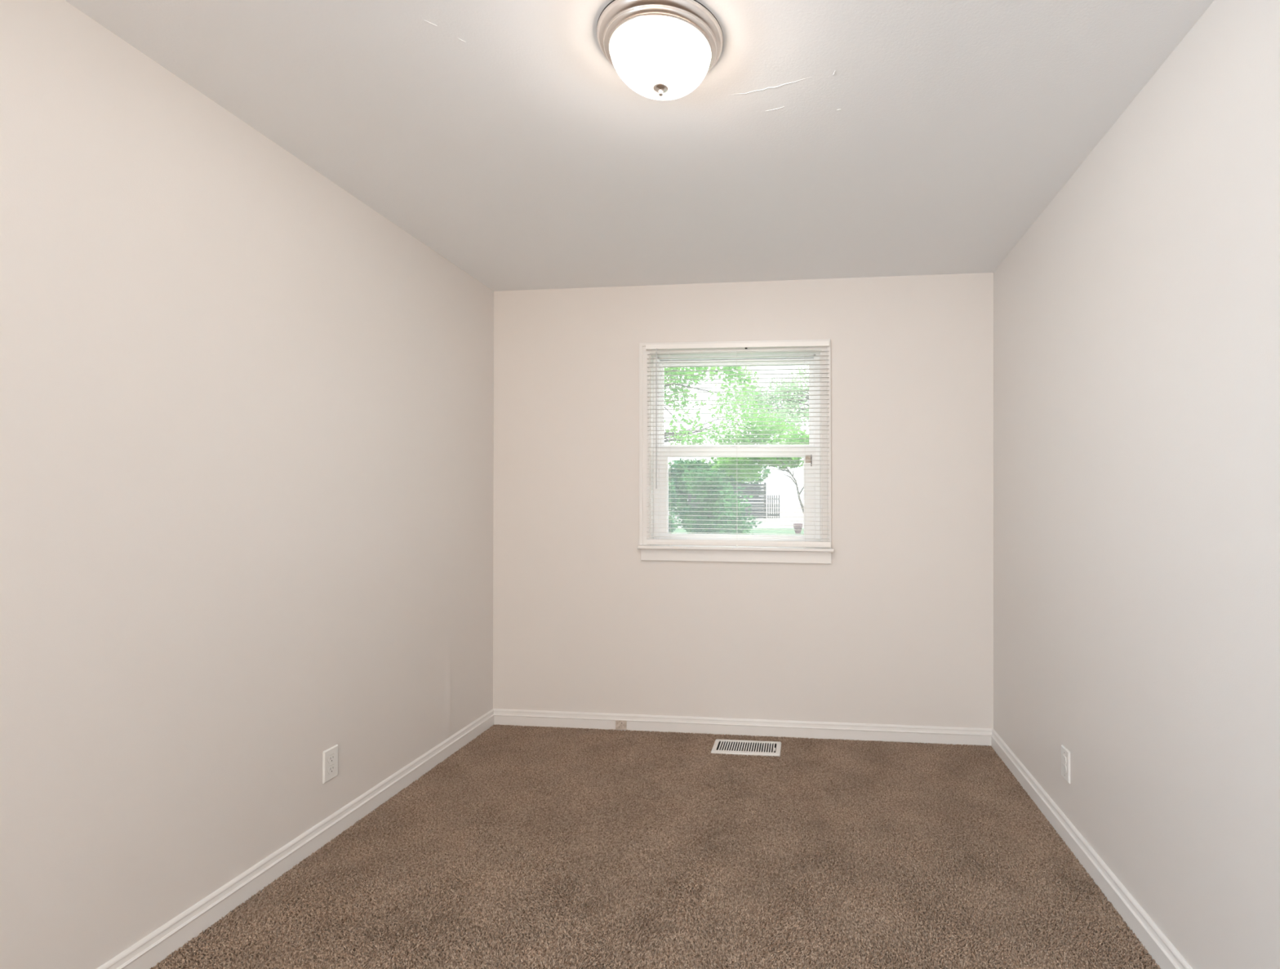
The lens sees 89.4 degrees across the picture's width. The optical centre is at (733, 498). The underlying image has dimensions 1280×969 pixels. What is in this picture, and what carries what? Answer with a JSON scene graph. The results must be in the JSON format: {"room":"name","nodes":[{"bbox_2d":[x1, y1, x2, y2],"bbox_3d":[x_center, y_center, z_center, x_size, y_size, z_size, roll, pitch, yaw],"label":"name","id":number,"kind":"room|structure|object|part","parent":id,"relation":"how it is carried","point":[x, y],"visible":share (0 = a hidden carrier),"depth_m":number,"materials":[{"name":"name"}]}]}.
{"room":"empty bedroom","nodes":[
{"label":"empty bedroom","id":0,"kind":"room"},
{"bbox_2d":[0,0,493,968],"bbox_3d":[-1.842,0.025,-0.056,0.147,2.492,7.400,0,0,7],"label":"wall","id":1,"kind":"structure","parent":0,"point":[246,412],"depth_m":1.85,"materials":[{"name":"white paint"}]},
{"bbox_2d":[96,708,494,968],"bbox_3d":[-1.765,1.204,-0.072,0.018,0.093,7.400,0,0,7],"label":"baseboard","id":2,"kind":"structure","parent":1,"relation":"attached to","point":[153,948],"depth_m":2.11,"materials":[{"name":"white paint"}]},
{"bbox_2d":[322,744,337,783],"bbox_3d":[-1.491,0.983,2.371,0.008,0.116,0.072,0,0,7],"label":"power outlet","id":3,"kind":"object","parent":1,"relation":"attached to","point":[330,756],"visible":1,"depth_m":2.36,"materials":[{"name":"white plastic"}]},
{"bbox_2d":[328,764,335,774],"bbox_3d":[-1.488,1.002,2.370,0.002,0.030,0.036,0,0,7],"label":"socket","id":4,"kind":"object","parent":3,"relation":"attached to","point":[331,767],"depth_m":2.37,"materials":[{"name":"grey plastic"}]},
{"bbox_2d":[328,753,335,764],"bbox_3d":[-1.488,0.963,2.371,0.002,0.030,0.036,0,0,7],"label":"socket","id":5,"kind":"object","parent":3,"relation":"attached to","point":[331,757],"depth_m":2.37,"materials":[{"name":"grey plastic"}]},
{"bbox_2d":[65,0,1213,291],"bbox_3d":[-0.423,-1.259,-0.209,3.002,0.133,7.680,0,0,7],"label":"ceiling","id":6,"kind":"structure","parent":0,"point":[824,139],"depth_m":1.97,"materials":[{"name":"white paint"}]},
{"bbox_2d":[596,0,723,96],"bbox_3d":[-0.187,-1.113,1.649,0.331,0.148,0.331,0,0,7],"label":"ceiling light","id":7,"kind":"object","parent":6,"relation":"attached to","point":[616,13],"visible":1,"depth_m":1.57,"materials":[{"name":"silver metal"}]},
{"bbox_2d":[150,724,1159,968],"bbox_3d":[-0.426,1.245,-0.226,2.993,0.023,7.680,0,0,7],"label":"floor","id":8,"kind":"structure","parent":0,"point":[525,847],"depth_m":2.16,"materials":[{"name":"brown carpet"}]},
{"bbox_2d":[711,739,781,756],"bbox_3d":[0.070,1.330,3.249,0.345,0.142,0.178,0,0,7],"label":"floor vent","id":9,"kind":"object","parent":8,"relation":"in","point":[753,748],"visible":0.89,"depth_m":3.26,"materials":[{"name":"white metal"}]},
{"bbox_2d":[718,741,774,752],"bbox_3d":[0.069,1.261,3.250,0.279,0.004,0.127,0,0,7],"label":"grille","id":10,"kind":"object","parent":9,"relation":"attached to","point":[753,744],"depth_m":3.26,"materials":[{"name":"white metal"}]},
{"bbox_2d":[493,272,993,728],"bbox_3d":[0.005,0.052,3.528,3.005,2.502,0.140,0,0,7],"label":"wall","id":11,"kind":"structure","parent":0,"point":[898,629],"depth_m":3.44,"materials":[{"name":"white paint"}]},
{"bbox_2d":[615,720,626,729],"bbox_3d":[-0.614,1.239,3.502,0.062,0.050,0.006,0,0,7],"label":"block","id":12,"kind":"object","parent":11,"relation":"attached to","point":[620,725],"visible":1,"depth_m":3.50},
{"bbox_2d":[637,338,834,564],"bbox_3d":[0.014,-0.254,3.502,1.058,1.203,0.190,0,0,7],"label":"window","id":13,"kind":"structure","parent":11,"relation":"in","point":[811,555],"depth_m":3.49,"materials":[{"name":"white paint"}]},
{"bbox_3d":[-0.486,-0.299,3.505,0.055,1.109,0.021,0,0,7],"label":"casing","id":14,"kind":"part","parent":13,"relation":"part of","materials":[{"name":"white paint"}]},
{"bbox_3d":[0.002,-0.823,3.453,1.038,0.067,0.022,0,0,7],"label":"head casing","id":15,"kind":"part","parent":13,"relation":"part of","materials":[{"name":"white paint"}]},
{"bbox_3d":[0.019,-0.511,3.566,0.880,0.535,0.032,0,0,7],"label":"sash","id":16,"kind":"part","parent":13,"relation":"part of","materials":[{"name":"clear glass"}]},
{"bbox_3d":[0.016,-0.017,3.527,0.868,0.543,0.026,0,0,7],"label":"sash","id":17,"kind":"part","parent":13,"relation":"part of","materials":[{"name":"white plastic"}]},
{"bbox_2d":[645,340,830,547],"bbox_3d":[0.018,-0.290,3.417,0.988,1.098,0.037,0,0,7],"label":"window blind","id":18,"kind":"object","parent":13,"relation":"attached to","point":[736,543],"visible":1,"depth_m":3.42,"materials":[{"name":"white plastic"}]},
{"bbox_3d":[0.020,-0.291,3.422,0.001,1.035,0.028,0,0,7],"label":"ladder cord","id":19,"kind":"part","parent":18,"relation":"part of","materials":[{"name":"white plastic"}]},
{"bbox_3d":[0.021,0.237,3.414,0.986,0.041,0.013,0,0,7],"label":"rail","id":20,"kind":"part","parent":18,"relation":"part of","materials":[{"name":"white plastic"}]},
{"bbox_3d":[0.495,-0.292,3.393,0.048,1.109,0.021,0,0,7],"label":"casing","id":21,"kind":"part","parent":13,"relation":"part of","materials":[{"name":"white paint"}]},
{"bbox_2d":[493,708,992,746],"bbox_3d":[-0.007,1.230,3.442,2.713,0.103,0.018,0,0,7],"label":"baseboard","id":22,"kind":"structure","parent":11,"relation":"attached to","point":[738,726],"depth_m":3.43,"materials":[{"name":"white paint"}]},
{"bbox_2d":[993,0,1279,968],"bbox_3d":[0.995,0.028,-0.380,0.152,2.491,7.400,0,0,7],"label":"wall","id":23,"kind":"structure","parent":0,"point":[1136,319],"depth_m":1.72,"materials":[{"name":"white paint"}]},
{"bbox_2d":[1061,744,1070,783],"bbox_3d":[1.232,0.984,2.374,0.008,0.116,0.072,0,0,7],"label":"power outlet","id":24,"kind":"object","parent":23,"relation":"attached to","point":[1065,753],"visible":1,"depth_m":2.36,"materials":[{"name":"white plastic"}]},
{"bbox_2d":[1062,763,1066,773],"bbox_3d":[1.230,1.000,2.374,0.003,0.028,0.034,0,0,7],"label":"socket","id":25,"kind":"object","parent":24,"relation":"attached to","point":[1064,765],"depth_m":2.37,"materials":[{"name":"white plastic"}]},
{"bbox_2d":[1062,755,1066,764],"bbox_3d":[1.230,0.968,2.374,0.003,0.028,0.034,0,0,7],"label":"socket","id":26,"kind":"object","parent":24,"relation":"attached to","point":[1064,757],"depth_m":2.37,"materials":[{"name":"white plastic"}]},
{"bbox_2d":[991,728,1192,968],"bbox_3d":[0.913,1.206,-0.378,0.018,0.093,7.400,0,0,7],"label":"baseboard","id":27,"kind":"structure","parent":23,"relation":"attached to","point":[1165,954],"depth_m":2.09,"materials":[{"name":"white paint"}]},
{"label":"outside","id":28,"kind":"structure","parent":0,"visible":0},
{"bbox_2d":[668,503,804,528],"bbox_3d":[6.849,1.128,75.390,120.000,0.956,95.500,0,0,7],"label":"gravel drive","id":29,"kind":"structure","parent":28,"point":[799,516],"depth_m":33.56,"materials":[{"name":"white gravel"}]},
{"bbox_2d":[668,457,772,515],"bbox_3d":[-1.727,-0.647,36.917,7.933,3.692,2.971,0,0,2],"label":"hedge","id":30,"kind":"object","parent":29,"relation":"on","point":[680,485],"visible":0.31,"depth_m":36.41,"materials":[{"name":"green plant"}]},
{"bbox_2d":[688,482,766,518],"bbox_3d":[-0.330,0.145,33.751,4.149,1.990,0.160,0,0,7],"label":"wooden fence","id":31,"kind":"object","parent":29,"relation":"on","point":[757,492],"visible":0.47,"depth_m":33.51,"materials":[{"name":"grey wood"}]},
{"bbox_3d":[1.674,0.139,33.542,0.120,1.990,0.120,0,0,7],"label":"post","id":32,"kind":"part","parent":31,"relation":"part of","materials":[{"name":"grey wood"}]},
{"bbox_2d":[711,365,808,444],"bbox_3d":[2.909,-3.289,29.784,8.094,8.890,4.914,0,0,7],"label":"tree","id":33,"kind":"object","parent":29,"relation":"on","point":[780,388],"visible":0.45,"depth_m":29.89,"materials":[{"name":"green plant"}]},
{"bbox_2d":[767,495,779,518],"bbox_3d":[2.105,0.407,33.430,0.660,1.190,0.062,0,0,7],"label":"picket fence","id":34,"kind":"object","parent":29,"relation":"on","point":[768,514],"visible":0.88,"depth_m":33.40,"materials":[{"name":"grey wood"}]},
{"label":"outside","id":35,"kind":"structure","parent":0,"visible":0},
{"bbox_2d":[673,528,804,535],"bbox_3d":[0.052,1.510,15.853,60.000,0.622,24.340,0,0,7],"label":"lawn","id":36,"kind":"structure","parent":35,"point":[782,531],"depth_m":26.61,"materials":[{"name":"green plant"}]},
{"bbox_2d":[668,481,681,532],"bbox_3d":[-2.040,0.303,13.883,1.693,2.606,1.472,0,0,-26],"label":"dense shrub","id":37,"kind":"object","parent":36,"relation":"on","point":[672,526],"visible":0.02,"depth_m":13.84,"materials":[{"name":"green plant"}]},
{"bbox_2d":[676,466,744,533],"bbox_3d":[-0.588,0.397,15.832,1.629,2.347,1.458,0,0,-25],"label":"dense shrub","id":38,"kind":"object","parent":36,"relation":"on","point":[707,500],"visible":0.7,"depth_m":15.52,"materials":[{"name":"green plant"}]},
{"bbox_2d":[664,366,759,442],"bbox_3d":[-1.336,-0.854,11.719,3.566,4.989,2.215,0,0,-14],"label":"leafy tree","id":39,"kind":"object","parent":36,"relation":"on","point":[727,393],"visible":0.3,"depth_m":11.59,"materials":[{"name":"green plant"}]},
{"bbox_2d":[664,397,808,464],"bbox_3d":[-0.396,-0.556,17.168,5.640,4.230,3.008,0,0,7],"label":"spreading tree","id":40,"kind":"object","parent":36,"relation":"on","point":[753,429],"visible":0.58,"depth_m":16.66,"materials":[{"name":"green plant"}]},
{"bbox_2d":[711,483,762,534],"bbox_3d":[0.067,0.622,13.993,1.140,1.946,1.126,0,0,7],"label":"dense shrub","id":41,"kind":"object","parent":36,"relation":"on","point":[740,526],"visible":0.56,"depth_m":13.91,"materials":[{"name":"green plant"}]},
{"bbox_2d":[710,430,808,514],"bbox_3d":[0.886,0.000,14.561,2.930,3.168,1.424,0,0,7],"label":"slender tree","id":42,"kind":"object","parent":36,"relation":"on","point":[759,461],"visible":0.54,"depth_m":14.54,"materials":[{"name":"green plant"}]},
{"bbox_2d":[793,523,802,533],"bbox_3d":[2.564,1.179,25.301,0.364,0.396,0.364,0,0,7],"label":"flower pot","id":43,"kind":"object","parent":36,"relation":"on","point":[797,529],"visible":0.88,"depth_m":25.18,"materials":[{"name":"brown ceramic"}]}
]}

